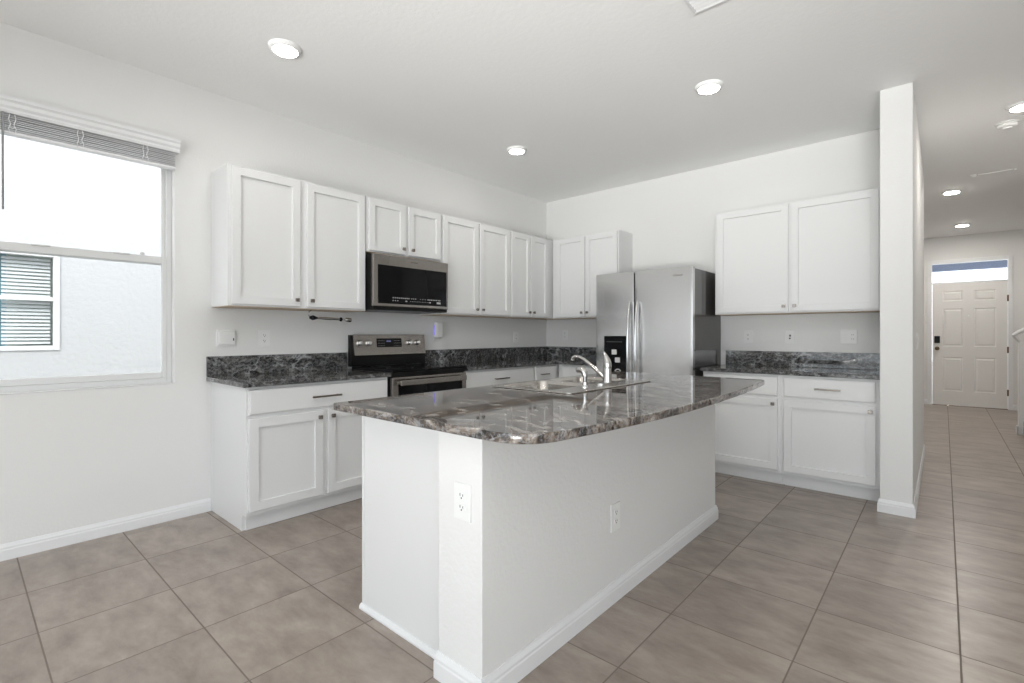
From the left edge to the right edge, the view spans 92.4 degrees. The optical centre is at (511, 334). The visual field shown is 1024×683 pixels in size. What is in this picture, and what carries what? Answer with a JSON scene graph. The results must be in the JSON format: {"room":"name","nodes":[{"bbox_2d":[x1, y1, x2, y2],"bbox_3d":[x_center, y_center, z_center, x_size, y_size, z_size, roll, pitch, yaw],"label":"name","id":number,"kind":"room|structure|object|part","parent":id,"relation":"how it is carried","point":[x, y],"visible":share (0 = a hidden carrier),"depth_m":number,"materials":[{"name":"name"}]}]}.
{"room":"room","nodes":[
{"label":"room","id":0,"kind":"room"},
{"bbox_2d":[0,22,546,544],"bbox_3d":[-2.292,-0.226,3.140,0.140,2.832,8.086,0,0,41],"label":"wall","id":1,"kind":"structure","parent":0,"point":[75,458],"depth_m":3.21,"materials":[{"name":"white paint"}]},
{"bbox_2d":[0,168,174,394],"bbox_3d":[-2.518,-0.425,2.861,0.119,1.489,0.910,0,0,41],"label":"window","id":2,"kind":"structure","parent":1,"relation":"in","point":[86,382],"depth_m":3.01,"materials":[{"name":"white plastic"}]},
{"bbox_3d":[-2.553,-0.792,2.892,0.024,0.685,0.850,0,0,41],"label":"sash","id":3,"kind":"part","parent":2,"relation":"part of","materials":[{"name":"white plastic"}]},
{"bbox_3d":[-2.527,-0.111,2.870,0.040,0.782,0.850,0,0,41],"label":"sash","id":4,"kind":"part","parent":2,"relation":"part of","materials":[{"name":"white plastic"}]},
{"bbox_3d":[-2.498,0.316,2.844,0.066,0.007,0.910,0,0,41],"label":"sill","id":5,"kind":"part","parent":2,"relation":"part of","materials":[{"name":"white plastic"}]},
{"bbox_2d":[0,94,180,208],"bbox_3d":[-2.451,-0.944,2.802,0.092,0.588,0.940,0,0,41],"label":"window blind","id":6,"kind":"object","parent":2,"relation":"attached to","point":[19,118],"visible":1,"depth_m":2.79,"materials":[{"name":"white paint"}]},
{"bbox_3d":[-2.626,-1.107,2.580,0.012,0.103,0.033,0,0,41],"label":"ladder cord","id":7,"kind":"part","parent":6,"relation":"part of","materials":[{"name":"white fabric"}]},
{"bbox_3d":[-2.447,-1.107,2.783,0.012,0.103,0.033,0,0,41],"label":"ladder cord","id":8,"kind":"part","parent":6,"relation":"part of","materials":[{"name":"white fabric"}]},
{"bbox_3d":[-2.462,-1.062,2.812,0.050,0.016,0.904,0,0,41],"label":"rail","id":9,"kind":"part","parent":6,"relation":"part of","materials":[{"name":"white paint"}]},
{"bbox_3d":[-2.248,-1.107,3.010,0.012,0.103,0.033,0,0,41],"label":"ladder cord","id":10,"kind":"part","parent":6,"relation":"part of","materials":[{"name":"white fabric"}]},
{"bbox_2d":[0,498,210,561],"bbox_3d":[-3.470,1.147,1.686,0.013,0.085,4.348,0,0,41],"label":"baseboard","id":11,"kind":"structure","parent":1,"relation":"attached to","point":[20,548],"depth_m":2.87,"materials":[{"name":"white paint"}]},
{"bbox_2d":[216,329,235,346],"bbox_3d":[-1.966,0.025,3.381,0.030,0.120,0.124,0,0,41],"label":"switch plate","id":12,"kind":"object","parent":1,"relation":"attached to","point":[224,337],"visible":1,"depth_m":3.37,"materials":[{"name":"white plastic"}]},
{"bbox_2d":[258,330,269,346],"bbox_3d":[-1.806,0.028,3.580,0.008,0.122,0.082,0,0,41],"label":"wall outlet","id":13,"kind":"object","parent":1,"relation":"attached to","point":[263,335],"visible":1,"depth_m":3.58,"materials":[{"name":"white plastic"}]},
{"bbox_2d":[206,352,346,376],"bbox_3d":[-1.709,0.216,3.680,0.020,0.136,1.028,0,0,41],"label":"backsplash","id":14,"kind":"structure","parent":1,"relation":"attached to","point":[276,363],"depth_m":3.61,"materials":[{"name":"stone"}]},
{"bbox_2d":[211,163,364,311],"bbox_3d":[-1.578,-0.638,3.581,0.348,0.912,0.992,0,0,41],"label":"upper cabinet","id":15,"kind":"object","parent":1,"relation":"attached to","point":[278,242],"visible":1,"depth_m":3.38,"materials":[{"name":"white paint"}]},
{"bbox_3d":[-1.642,-0.638,3.298,0.019,0.884,0.443,0,0,41],"label":"cabinet door","id":16,"kind":"part","parent":15,"relation":"part of","materials":[{"name":"white paint"}]},
{"bbox_2d":[308,310,351,321],"bbox_3d":[-1.391,-0.141,3.756,0.038,0.087,0.350,0,0,41],"label":"paper towel holder","id":17,"kind":"object","parent":15,"relation":"attached to","point":[312,317],"visible":0.99,"depth_m":3.73,"materials":[{"name":"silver metal"}]},
{"bbox_3d":[-1.399,-0.121,3.747,0.021,0.023,0.187,0,0,41],"label":"rod","id":18,"kind":"part","parent":17,"relation":"part of","materials":[{"name":"silver metal"}]},
{"bbox_3d":[-1.310,-0.638,3.675,0.019,0.884,0.464,0,0,41],"label":"cabinet door","id":19,"kind":"part","parent":15,"relation":"part of","materials":[{"name":"white paint"}]},
{"bbox_2d":[365,196,440,261],"bbox_3d":[-0.994,-0.875,4.244,0.348,0.439,0.770,0,0,41],"label":"upper cabinet","id":20,"kind":"object","parent":1,"relation":"attached to","point":[391,228],"visible":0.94,"depth_m":4.10,"materials":[{"name":"white paint"}]},
{"bbox_3d":[-1.015,-0.875,4.011,0.019,0.411,0.348,0,0,41],"label":"cabinet door","id":21,"kind":"part","parent":20,"relation":"part of","materials":[{"name":"white paint"}]},
{"bbox_2d":[363,253,447,313],"bbox_3d":[-0.971,-0.414,4.227,0.402,0.440,0.764,0,0,41],"label":"microwave","id":22,"kind":"object","parent":20,"relation":"attached to","point":[393,284],"visible":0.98,"depth_m":4.04,"materials":[{"name":"silver metal"}]},
{"bbox_3d":[-0.815,-0.399,4.103,0.003,0.305,0.704,0,0,41],"label":"door glass","id":23,"kind":"part","parent":22,"relation":"part of","materials":[{"name":"black glass"}]},
{"bbox_3d":[-0.762,-0.875,4.299,0.019,0.411,0.350,0,0,41],"label":"cabinet door","id":24,"kind":"part","parent":20,"relation":"part of","materials":[{"name":"white paint"}]},
{"bbox_2d":[433,322,442,339],"bbox_3d":[-0.720,-0.032,4.774,0.062,0.180,0.090,0,0,41],"label":"plug","id":25,"kind":"object","parent":1,"relation":"attached to","point":[438,326],"visible":1,"depth_m":4.75,"materials":[{"name":"white plastic"}]},
{"bbox_2d":[420,214,509,317],"bbox_3d":[-0.430,-0.638,4.886,0.348,0.912,0.932,0,0,41],"label":"upper cabinet","id":26,"kind":"object","parent":1,"relation":"attached to","point":[477,255],"visible":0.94,"depth_m":4.76,"materials":[{"name":"white paint"}]},
{"bbox_3d":[-0.478,-0.638,4.621,0.019,0.884,0.445,0,0,41],"label":"cabinet door","id":27,"kind":"part","parent":26,"relation":"part of","materials":[{"name":"white paint"}]},
{"bbox_3d":[-0.173,-0.638,4.968,0.019,0.884,0.439,0,0,41],"label":"cabinet door","id":28,"kind":"part","parent":26,"relation":"part of","materials":[{"name":"white paint"}]},
{"bbox_2d":[513,332,517,341],"bbox_3d":[0.047,0.028,5.686,0.008,0.122,0.086,0,0,41],"label":"wall outlet","id":29,"kind":"object","parent":1,"relation":"attached to","point":[515,334],"visible":1,"depth_m":5.68,"materials":[{"name":"white plastic"}]},
{"bbox_2d":[498,230,561,319],"bbox_3d":[0.217,-0.638,5.621,0.348,0.912,1.020,0,0,41],"label":"upper cabinet","id":30,"kind":"object","parent":1,"relation":"attached to","point":[531,257],"visible":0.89,"depth_m":5.40,"materials":[{"name":"white paint"}]},
{"bbox_3d":[0.096,-0.638,5.273,0.019,0.884,0.314,0,0,41],"label":"cabinet door","id":31,"kind":"part","parent":30,"relation":"part of","materials":[{"name":"white paint"}]},
{"bbox_3d":[0.307,-0.638,5.514,0.019,0.884,0.300,0,0,41],"label":"cabinet door","id":32,"kind":"part","parent":30,"relation":"part of","materials":[{"name":"white paint"}]},
{"bbox_2d":[0,404,1023,682],"bbox_3d":[2.107,1.250,3.341,6.440,0.120,14.440,0,0,41],"label":"floor","id":33,"kind":"structure","parent":0,"point":[788,584],"depth_m":2.18,"materials":[{"name":"beige tile"}]},
{"bbox_2d":[211,377,386,530],"bbox_3d":[-1.463,0.752,3.480,0.654,0.874,0.992,0,0,41],"label":"base cabinet","id":34,"kind":"object","parent":33,"relation":"on","point":[279,452],"visible":0.91,"depth_m":3.16,"materials":[{"name":"white paint"}]},
{"bbox_3d":[-1.418,0.786,3.106,0.020,0.558,0.467,0,0,41],"label":"cabinet door","id":35,"kind":"part","parent":34,"relation":"part of","materials":[{"name":"white paint"}]},
{"bbox_2d":[206,352,390,387],"bbox_3d":[-1.476,0.231,3.474,0.642,0.166,1.028,0,0,41],"label":"countertop","id":36,"kind":"structure","parent":34,"relation":"on","point":[243,371],"depth_m":3.49,"materials":[{"name":"stone"}]},
{"bbox_3d":[-1.251,0.408,3.295,0.020,0.153,0.971,0,0,41],"label":"drawer","id":37,"kind":"part","parent":34,"relation":"part of","materials":[{"name":"white paint"}]},
{"bbox_3d":[-1.234,0.408,3.273,0.036,0.012,0.205,0,0,41],"label":"pull handle","id":38,"kind":"part","parent":34,"relation":"part of","materials":[{"name":"silver metal"}]},
{"bbox_3d":[-1.087,0.786,3.481,0.020,0.558,0.469,0,0,41],"label":"cabinet door","id":39,"kind":"part","parent":34,"relation":"part of","materials":[{"name":"white paint"}]},
{"bbox_2d":[348,335,466,396],"bbox_3d":[-0.851,0.595,4.117,0.673,1.188,0.759,0,0,41],"label":"electric range","id":40,"kind":"object","parent":33,"relation":"on","point":[366,352],"visible":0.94,"depth_m":4.09,"materials":[{"name":"silver metal"}]},
{"bbox_3d":[-1.254,0.073,4.057,0.039,0.052,0.052,0,0,41],"label":"control knob","id":41,"kind":"part","parent":40,"relation":"part of","materials":[{"name":"white metal"}]},
{"bbox_3d":[-1.198,0.073,4.120,0.039,0.052,0.052,0,0,41],"label":"control knob","id":42,"kind":"part","parent":40,"relation":"part of","materials":[{"name":"white metal"}]},
{"bbox_3d":[-1.056,0.089,4.308,0.040,0.176,0.737,0,0,41],"label":"control panel","id":43,"kind":"part","parent":40,"relation":"part of","materials":[{"name":"silver metal"}]},
{"bbox_2d":[352,363,466,372],"bbox_3d":[-0.850,0.274,4.115,0.567,0.020,0.759,0,0,41],"label":"cooktop","id":44,"kind":"object","parent":40,"relation":"in","point":[381,367],"depth_m":4.04,"materials":[{"name":"grey"}]},
{"bbox_3d":[-0.651,0.628,3.941,0.034,0.613,0.751,0,0,41],"label":"oven door","id":45,"kind":"part","parent":40,"relation":"part of","materials":[{"name":"silver metal"}]},
{"bbox_3d":[-0.655,0.302,3.944,0.024,0.032,0.751,0,0,41],"label":"vent trim","id":46,"kind":"part","parent":40,"relation":"part of","materials":[{"name":"black plastic"}]},
{"bbox_3d":[-0.637,0.618,3.929,0.004,0.485,0.647,0,0,41],"label":"door glass","id":47,"kind":"part","parent":40,"relation":"part of","materials":[{"name":"black glass"}]},
{"bbox_3d":[-0.619,0.363,3.912,0.053,0.043,0.667,0,0,41],"label":"oven handle","id":48,"kind":"part","parent":40,"relation":"part of","materials":[{"name":"silver metal"}]},
{"bbox_2d":[465,366,533,387],"bbox_3d":[-0.305,0.752,4.796,0.654,0.874,0.966,0,0,41],"label":"base cabinet","id":49,"kind":"object","parent":33,"relation":"on","point":[475,378],"visible":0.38,"depth_m":4.56,"materials":[{"name":"white paint"}]},
{"bbox_2d":[425,346,595,370],"bbox_3d":[0.219,0.231,5.003,1.167,0.166,1.969,0,0,41],"label":"countertop","id":50,"kind":"structure","parent":49,"relation":"on","point":[477,358],"depth_m":5.25,"materials":[{"name":"stone"}]},
{"bbox_2d":[359,404,717,682],"bbox_3d":[0.313,0.752,2.626,0.814,0.873,2.161,0,0,41],"label":"kitchen island","id":51,"kind":"object","parent":33,"relation":"on","point":[490,598],"visible":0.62,"depth_m":1.91,"materials":[{"name":"white paint"}]},
{"bbox_3d":[-0.440,1.178,1.943,0.586,0.022,0.014,0,0,41],"label":"shoe molding","id":52,"kind":"part","parent":51,"relation":"part of","materials":[{"name":"white paint"}]},
{"bbox_3d":[-0.426,0.752,1.954,0.580,0.873,0.027,0,0,41],"label":"panel","id":53,"kind":"part","parent":51,"relation":"part of","materials":[{"name":"white paint"}]},
{"bbox_2d":[454,481,470,522],"bbox_3d":[-0.164,0.552,1.619,0.080,0.122,0.008,0,0,41],"label":"wall outlet","id":54,"kind":"object","parent":51,"relation":"attached to","point":[462,492],"visible":1,"depth_m":1.61,"materials":[{"name":"white plastic"}]},
{"bbox_2d":[458,491,464,500],"bbox_3d":[-0.166,0.532,1.617,0.033,0.028,0.003,0,0,41],"label":"receptacle","id":55,"kind":"object","parent":54,"relation":"attached to","point":[461,494],"depth_m":1.62,"materials":[{"name":"white plastic"}]},
{"bbox_2d":[458,503,464,512],"bbox_3d":[-0.166,0.572,1.617,0.033,0.028,0.003,0,0,41],"label":"receptacle","id":56,"kind":"object","parent":54,"relation":"attached to","point":[461,506],"depth_m":1.62,"materials":[{"name":"white plastic"}]},
{"bbox_2d":[333,371,764,443],"bbox_3d":[0.450,0.299,2.542,1.134,0.030,2.338,0,0,41],"label":"island countertop","id":57,"kind":"structure","parent":51,"relation":"on","point":[488,413],"depth_m":1.91,"materials":[{"name":"stone"}]},
{"bbox_2d":[492,376,649,393],"bbox_3d":[0.364,0.365,2.820,0.528,0.177,0.865,0,0,41],"label":"sink","id":58,"kind":"object","parent":57,"relation":"in","point":[572,384],"visible":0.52,"depth_m":2.84,"materials":[{"name":"silver metal"}]},
{"bbox_3d":[0.185,0.366,2.701,0.350,0.176,0.370,0,0,41],"label":"bowl","id":59,"kind":"part","parent":58,"relation":"part of","materials":[{"name":"silver metal"}]},
{"bbox_2d":[575,366,588,387],"bbox_3d":[0.366,0.221,2.561,0.078,0.113,0.043,0,0,41],"label":"sprayer","id":60,"kind":"object","parent":58,"relation":"on","point":[581,369],"visible":1,"depth_m":2.54,"materials":[{"name":"silver metal"}]},
{"bbox_3d":[0.458,0.366,3.011,0.350,0.176,0.377,0,0,41],"label":"bowl","id":61,"kind":"part","parent":58,"relation":"part of","materials":[{"name":"silver metal"}]},
{"bbox_2d":[571,351,618,384],"bbox_3d":[0.457,0.187,2.840,0.276,0.181,0.200,0,0,41],"label":"faucet","id":62,"kind":"object","parent":57,"relation":"on","point":[606,375],"visible":1,"depth_m":2.76,"materials":[{"name":"silver metal"}]},
{"bbox_3d":[0.443,0.190,2.852,0.239,0.138,0.024,0,0,41],"label":"spout","id":63,"kind":"part","parent":62,"relation":"part of","materials":[{"name":"silver metal"}]},
{"bbox_3d":[0.538,0.273,2.769,0.060,0.008,0.200,0,0,41],"label":"deck plate","id":64,"kind":"part","parent":62,"relation":"part of","materials":[{"name":"silver metal"}]},
{"bbox_3d":[0.539,0.144,2.768,0.048,0.095,0.047,0,0,-3],"label":"lever","id":65,"kind":"part","parent":62,"relation":"part of","materials":[{"name":"silver metal"}]},
{"bbox_3d":[0.530,1.144,2.435,0.235,0.090,2.161,0,0,41],"label":"baseboard","id":66,"kind":"part","parent":51,"relation":"part of","materials":[{"name":"white paint"}]},
{"bbox_2d":[611,501,619,532],"bbox_3d":[0.464,0.815,2.196,0.008,0.122,0.080,0,0,41],"label":"wall outlet","id":67,"kind":"object","parent":51,"relation":"attached to","point":[615,508],"visible":1,"depth_m":2.19,"materials":[{"name":"white plastic"}]},
{"bbox_2d":[533,364,558,379],"bbox_3d":[0.342,0.752,5.532,0.654,0.874,0.990,0,0,41],"label":"base cabinet","id":68,"kind":"object","parent":33,"relation":"on","point":[541,372],"visible":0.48,"depth_m":5.11,"materials":[{"name":"white paint"}]},
{"bbox_2d":[559,364,595,377],"bbox_3d":[0.889,0.752,5.295,0.545,0.874,0.644,0,0,41],"label":"base cabinet","id":69,"kind":"object","parent":33,"relation":"on","point":[565,370],"visible":0.03,"depth_m":5.14,"materials":[{"name":"white paint"}]},
{"bbox_2d":[596,266,720,375],"bbox_3d":[1.390,0.303,4.732,0.950,1.770,0.791,0,0,41],"label":"refrigerator","id":70,"kind":"object","parent":33,"relation":"on","point":[658,321],"visible":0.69,"depth_m":4.45,"materials":[{"name":"grey metal"}]},
{"bbox_3d":[0.991,0.277,4.694,0.401,1.717,0.050,0,0,41],"label":"freezer door","id":71,"kind":"part","parent":70,"relation":"part of","materials":[{"name":"silver metal"}]},
{"bbox_3d":[1.080,0.185,4.535,0.029,0.982,0.087,0,0,41],"label":"door handle","id":72,"kind":"part","parent":70,"relation":"part of","materials":[{"name":"silver metal"}]},
{"bbox_3d":[1.139,0.185,4.484,0.029,0.982,0.087,0,0,41],"label":"door handle","id":73,"kind":"part","parent":70,"relation":"part of","materials":[{"name":"silver metal"}]},
{"bbox_3d":[1.353,0.277,4.375,0.535,1.717,0.050,0,0,41],"label":"fresh food door","id":74,"kind":"part","parent":70,"relation":"part of","materials":[{"name":"silver metal"}]},
{"bbox_2d":[703,371,782,483],"bbox_3d":[2.062,0.752,4.257,0.605,0.874,0.654,0,0,41],"label":"base cabinet","id":75,"kind":"object","parent":33,"relation":"on","point":[747,425],"visible":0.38,"depth_m":4.00,"materials":[{"name":"white paint"}]},
{"bbox_3d":[1.873,0.408,4.049,0.573,0.153,0.020,0,0,41],"label":"drawer","id":76,"kind":"part","parent":75,"relation":"part of","materials":[{"name":"white paint"}]},
{"bbox_3d":[1.873,0.786,4.049,0.573,0.558,0.020,0,0,41],"label":"cabinet door","id":77,"kind":"part","parent":75,"relation":"part of","materials":[{"name":"white paint"}]},
{"bbox_2d":[700,350,879,379],"bbox_3d":[2.301,0.233,4.054,1.249,0.163,0.642,0,0,41],"label":"countertop","id":78,"kind":"structure","parent":75,"relation":"on","point":[816,364],"depth_m":4.11,"materials":[{"name":"stone"}]},
{"bbox_2d":[781,375,879,501],"bbox_3d":[2.527,0.752,3.847,0.634,0.874,0.654,0,0,41],"label":"base cabinet","id":79,"kind":"object","parent":33,"relation":"on","point":[830,426],"visible":0.93,"depth_m":3.63,"materials":[{"name":"white paint"}]},
{"bbox_3d":[2.322,0.408,3.617,0.165,0.012,0.036,0,0,41],"label":"pull handle","id":80,"kind":"part","parent":79,"relation":"part of","materials":[{"name":"silver metal"}]},
{"bbox_3d":[2.338,0.786,3.640,0.581,0.558,0.020,0,0,41],"label":"cabinet door","id":81,"kind":"part","parent":79,"relation":"part of","materials":[{"name":"white paint"}]},
{"bbox_3d":[2.338,0.408,3.640,0.581,0.153,0.020,0,0,41],"label":"drawer","id":82,"kind":"part","parent":79,"relation":"part of","materials":[{"name":"white paint"}]},
{"bbox_2d":[1012,328,1023,434],"bbox_3d":[6.350,0.055,4.997,1.716,2.267,1.052,0,0,41],"label":"staircase","id":83,"kind":"structure","parent":33,"relation":"on","point":[1020,427],"depth_m":5.82,"materials":[{"name":"white wood"}]},
{"bbox_3d":[6.572,-0.490,5.352,1.578,1.176,0.103,0,0,41],"label":"handrail","id":84,"kind":"part","parent":83,"relation":"part of","materials":[{"name":"white paint"}]},
{"bbox_3d":[6.066,1.139,5.858,0.062,0.099,0.134,0,0,41],"label":"baseboard","id":85,"kind":"part","parent":83,"relation":"part of","materials":[{"name":"white paint"}]},
{"bbox_2d":[0,0,1023,238],"bbox_3d":[2.088,-1.742,3.357,6.850,0.200,14.440,0,0,41],"label":"ceiling","id":86,"kind":"structure","parent":0,"point":[600,95],"depth_m":3.08,"materials":[{"name":"white paint"}]},
{"bbox_2d":[268,38,301,57],"bbox_3d":[-1.298,-1.629,2.811,0.180,0.024,0.180,0,0,41],"label":"recessed light","id":87,"kind":"object","parent":86,"relation":"in","point":[285,48],"visible":1,"depth_m":2.78,"materials":[{"name":"white paint"}]},
{"bbox_2d":[507,146,526,154],"bbox_3d":[0.044,-1.629,4.355,0.180,0.024,0.180,0,0,41],"label":"recessed light","id":88,"kind":"object","parent":86,"relation":"in","point":[516,150],"visible":1,"depth_m":4.32,"materials":[{"name":"white paint"}]},
{"bbox_2d":[684,0,727,14],"bbox_3d":[1.004,-1.636,2.314,0.360,0.012,0.200,0,0,41],"label":"ceiling vent","id":89,"kind":"object","parent":86,"relation":"in","point":[697,6],"visible":1,"depth_m":2.43,"materials":[{"name":"white metal"}]},
{"bbox_2d":[694,79,723,94],"bbox_3d":[1.302,-1.629,3.247,0.180,0.024,0.180,0,0,41],"label":"recessed light","id":90,"kind":"object","parent":86,"relation":"in","point":[710,86],"visible":1,"depth_m":3.22,"materials":[{"name":"white paint"}]},
{"bbox_2d":[941,189,961,194],"bbox_3d":[5.036,-1.629,5.625,0.180,0.024,0.180,0,0,41],"label":"recessed light","id":91,"kind":"object","parent":86,"relation":"in","point":[953,191],"visible":1,"depth_m":5.59,"materials":[{"name":"white paint"}]},
{"bbox_2d":[954,223,970,226],"bbox_3d":[6.720,-1.629,7.327,0.180,0.024,0.180,0,0,41],"label":"recessed light","id":92,"kind":"object","parent":86,"relation":"in","point":[962,224],"visible":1,"depth_m":7.29,"materials":[{"name":"white paint"}]},
{"bbox_2d":[970,168,1016,177],"bbox_3d":[4.856,-1.628,4.958,0.340,0.028,0.060,0,0,41],"label":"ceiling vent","id":93,"kind":"object","parent":86,"relation":"attached to","point":[1014,169],"visible":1,"depth_m":4.96,"materials":[{"name":"white plastic"}]},
{"bbox_2d":[995,119,1020,129],"bbox_3d":[3.845,-1.618,3.810,0.144,0.046,0.144,0,0,41],"label":"smoke detector","id":94,"kind":"object","parent":86,"relation":"attached to","point":[1008,124],"visible":1,"depth_m":3.78,"materials":[{"name":"white plastic"}]},
{"bbox_2d":[1005,101,1023,111],"bbox_3d":[3.655,-1.629,3.511,0.180,0.024,0.180,0,0,41],"label":"recessed light","id":95,"kind":"object","parent":86,"relation":"in","point":[1019,106],"visible":1,"depth_m":3.51,"materials":[{"name":"white paint"}]},
{"bbox_2d":[547,129,879,364],"bbox_3d":[1.694,-0.226,5.097,3.540,2.832,0.120,0,0,41],"label":"wall","id":96,"kind":"structure","parent":0,"point":[670,219],"depth_m":4.70,"materials":[{"name":"white paint"}]},
{"bbox_2d":[553,230,632,318],"bbox_3d":[0.880,-0.638,5.501,0.852,0.912,0.348,0,0,41],"label":"upper cabinet","id":97,"kind":"object","parent":96,"relation":"attached to","point":[577,261],"visible":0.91,"depth_m":5.39,"materials":[{"name":"white paint"}]},
{"bbox_3d":[0.655,-0.638,5.514,0.384,0.884,0.019,0,0,41],"label":"cabinet door","id":98,"kind":"part","parent":97,"relation":"part of","materials":[{"name":"white paint"}]},
{"bbox_3d":[0.954,-0.638,5.251,0.386,0.884,0.019,0,0,41],"label":"cabinet door","id":99,"kind":"part","parent":97,"relation":"part of","materials":[{"name":"white paint"}]},
{"bbox_2d":[744,331,751,342],"bbox_3d":[2.197,0.022,4.569,0.072,0.118,0.008,0,0,41],"label":"wall outlet","id":100,"kind":"object","parent":96,"relation":"attached to","point":[747,334],"visible":1,"depth_m":4.57,"materials":[{"name":"white plastic"}]},
{"bbox_2d":[785,330,794,343],"bbox_3d":[2.454,0.022,4.336,0.072,0.118,0.018,0,0,41],"label":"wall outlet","id":101,"kind":"object","parent":96,"relation":"attached to","point":[789,334],"visible":1,"depth_m":4.34,"materials":[{"name":"white plastic"}]},
{"bbox_2d":[715,188,879,315],"bbox_3d":[2.402,-0.639,4.162,1.238,0.925,0.348,0,0,41],"label":"upper cabinet","id":102,"kind":"object","parent":96,"relation":"attached to","point":[819,255],"visible":0.93,"depth_m":4.03,"materials":[{"name":"white paint"}]},
{"bbox_3d":[2.077,-0.639,4.263,0.573,0.897,0.019,0,0,41],"label":"cabinet door","id":103,"kind":"part","parent":102,"relation":"part of","materials":[{"name":"white paint"}]},
{"bbox_3d":[2.527,-0.639,3.867,0.585,0.897,0.019,0,0,41],"label":"cabinet door","id":104,"kind":"part","parent":102,"relation":"part of","materials":[{"name":"white paint"}]},
{"bbox_2d":[726,350,879,369],"bbox_3d":[2.510,0.217,4.285,1.239,0.132,0.020,0,0,41],"label":"backsplash","id":105,"kind":"structure","parent":96,"relation":"attached to","point":[866,361],"depth_m":4.24,"materials":[{"name":"stone"}]},
{"bbox_2d":[841,330,856,343],"bbox_3d":[2.781,0.020,4.053,0.112,0.116,0.011,0,0,41],"label":"switch plate","id":106,"kind":"object","parent":96,"relation":"attached to","point":[847,336],"visible":1,"depth_m":4.05,"materials":[{"name":"white plastic"}]},
{"bbox_2d":[850,333,854,340],"bbox_3d":[2.798,0.020,4.034,0.034,0.068,0.002,0,0,41],"label":"receptacle","id":107,"kind":"object","parent":106,"relation":"attached to","point":[852,335],"depth_m":4.03,"materials":[{"name":"white plastic"}]},
{"bbox_2d":[880,82,923,504],"bbox_3d":[3.311,-0.226,4.123,0.174,2.832,2.335,0,0,41],"label":"wall","id":108,"kind":"structure","parent":0,"point":[901,162],"depth_m":3.26,"materials":[{"name":"white paint"}]},
{"bbox_2d":[877,444,925,518],"bbox_3d":[3.311,1.147,4.123,0.200,0.085,2.361,0,0,41],"label":"baseboard","id":109,"kind":"structure","parent":108,"relation":"attached to","point":[885,506],"depth_m":3.26,"materials":[{"name":"white paint"}]},
{"bbox_2d":[924,229,1023,404],"bbox_3d":[7.707,-0.226,7.964,3.900,2.832,0.140,0,0,41],"label":"wall","id":110,"kind":"structure","parent":0,"point":[1011,242],"depth_m":7.93,"materials":[{"name":"white paint"}]},
{"bbox_2d":[928,255,1012,409],"bbox_3d":[7.511,-0.030,8.078,1.022,2.440,0.188,0,0,41],"label":"door","id":111,"kind":"structure","parent":110,"relation":"in","point":[970,323],"depth_m":8.03,"materials":[{"name":"white paint"}]},
{"bbox_3d":[3.419,1.430,4.984,46.000,0.160,52.000,0,0,41],"label":"ground","id":112,"kind":"structure","parent":0,"visible":0},
{"bbox_2d":[0,134,160,378],"bbox_3d":[-4.477,-1.410,5.271,0.265,5.200,16.000,0,0,41],"label":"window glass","id":113,"kind":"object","parent":112,"relation":"on","point":[60,316],"visible":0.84,"depth_m":5.07,"materials":[{"name":"grey"}]},
{"bbox_2d":[0,253,5,345],"bbox_3d":[-5.222,-0.333,4.541,0.010,1.375,0.760,0,0,41],"label":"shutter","id":114,"kind":"object","parent":113,"relation":"hanging from","point":[0,253],"depth_m":4.80,"materials":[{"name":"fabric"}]},
{"bbox_2d":[1,256,49,343],"bbox_3d":[-4.799,-0.332,4.852,0.018,0.854,0.345,0,0,41],"label":"blind","id":115,"kind":"object","parent":113,"relation":"hanging from","point":[6,257],"depth_m":4.85,"materials":[{"name":"white paint"}]},
{"bbox_2d":[6,254,52,345],"bbox_3d":[-4.784,-0.333,5.039,0.010,1.375,0.564,0,0,41],"label":"shade","id":116,"kind":"object","parent":113,"relation":"hanging from","point":[51,259],"depth_m":4.96,"materials":[{"name":"grey plastic"}]},
{"label":"outside","id":117,"kind":"structure","parent":0,"visible":0},
{"bbox_2d":[932,260,1006,272],"bbox_3d":[9.010,-1.405,9.521,4.400,0.280,0.200,0,0,41],"label":"transom window","id":118,"kind":"structure","parent":117,"point":[1000,263],"depth_m":9.52,"materials":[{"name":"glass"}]}
]}

